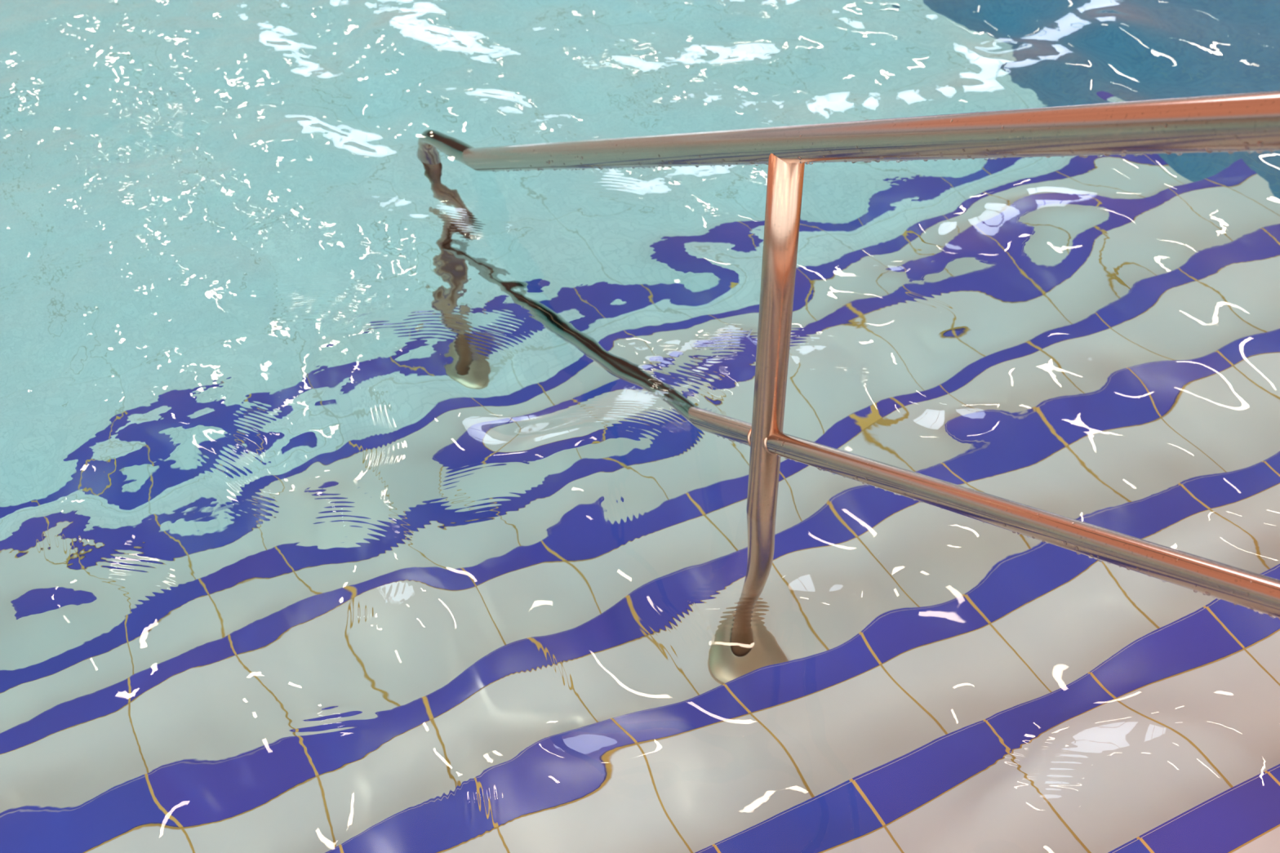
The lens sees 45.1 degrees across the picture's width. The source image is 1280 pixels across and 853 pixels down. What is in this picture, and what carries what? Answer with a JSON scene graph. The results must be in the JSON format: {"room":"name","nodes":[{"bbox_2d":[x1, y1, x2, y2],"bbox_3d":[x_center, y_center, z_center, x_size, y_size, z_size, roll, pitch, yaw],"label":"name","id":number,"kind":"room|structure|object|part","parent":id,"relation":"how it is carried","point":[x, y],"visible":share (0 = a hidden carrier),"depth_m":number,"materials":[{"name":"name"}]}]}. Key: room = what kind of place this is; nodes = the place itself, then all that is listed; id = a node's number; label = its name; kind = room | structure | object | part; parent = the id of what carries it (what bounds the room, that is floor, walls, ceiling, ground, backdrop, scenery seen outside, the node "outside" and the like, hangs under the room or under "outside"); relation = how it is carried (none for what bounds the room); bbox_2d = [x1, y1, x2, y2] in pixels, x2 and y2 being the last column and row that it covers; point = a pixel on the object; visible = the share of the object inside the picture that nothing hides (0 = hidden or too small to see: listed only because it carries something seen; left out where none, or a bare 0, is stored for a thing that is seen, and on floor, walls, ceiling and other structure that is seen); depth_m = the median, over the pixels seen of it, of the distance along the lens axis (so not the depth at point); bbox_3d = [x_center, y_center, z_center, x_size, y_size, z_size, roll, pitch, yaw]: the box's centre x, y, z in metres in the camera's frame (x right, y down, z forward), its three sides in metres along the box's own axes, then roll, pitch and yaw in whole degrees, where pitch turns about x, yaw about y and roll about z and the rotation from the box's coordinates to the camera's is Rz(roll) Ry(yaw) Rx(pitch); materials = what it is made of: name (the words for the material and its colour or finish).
{"room":"swimming pool","nodes":[
{"label":"swimming pool","id":0,"kind":"room"},
{"bbox_3d":[2.414,-0.930,6.845,4.400,0.200,8.200,-20,46,-20],"label":"floor","id":1,"kind":"structure","parent":0,"visible":0},
{"bbox_2d":[0,0,1279,852],"bbox_3d":[-0.625,-0.943,5.055,11.000,2.434,7.675,-20,46,-20],"label":"water","id":2,"kind":"object","parent":1,"relation":"on","point":[360,491],"visible":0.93,"depth_m":2.23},
{"bbox_3d":[-3.089,-0.781,5.132,6.600,0.250,5.453,-20,46,-20],"label":"floor","id":3,"kind":"structure","parent":0,"visible":0},
{"bbox_3d":[-1.289,1.027,2.199,6.600,1.402,2.225,-20,46,-20],"label":"staircase","id":4,"kind":"structure","parent":3,"relation":"on","visible":0},
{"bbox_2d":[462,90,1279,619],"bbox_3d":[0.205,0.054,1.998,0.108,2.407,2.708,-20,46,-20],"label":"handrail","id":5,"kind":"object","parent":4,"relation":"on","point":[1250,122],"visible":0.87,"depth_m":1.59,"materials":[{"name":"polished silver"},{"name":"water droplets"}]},
{"bbox_3d":[0.169,0.069,2.104,0.042,1.040,0.042,-20,46,-20],"label":"post","id":6,"kind":"part","parent":5,"relation":"part of","materials":[{"name":"metal"}]},
{"bbox_3d":[0.204,-0.249,1.723,0.042,1.586,2.642,-20,46,-20],"label":"rail","id":7,"kind":"part","parent":5,"relation":"part of","materials":[{"name":"metal"}]},
{"bbox_3d":[0.205,0.030,1.976,0.030,1.530,2.615,-20,46,-20],"label":"rail","id":8,"kind":"part","parent":5,"relation":"part of","materials":[{"name":"metal"}]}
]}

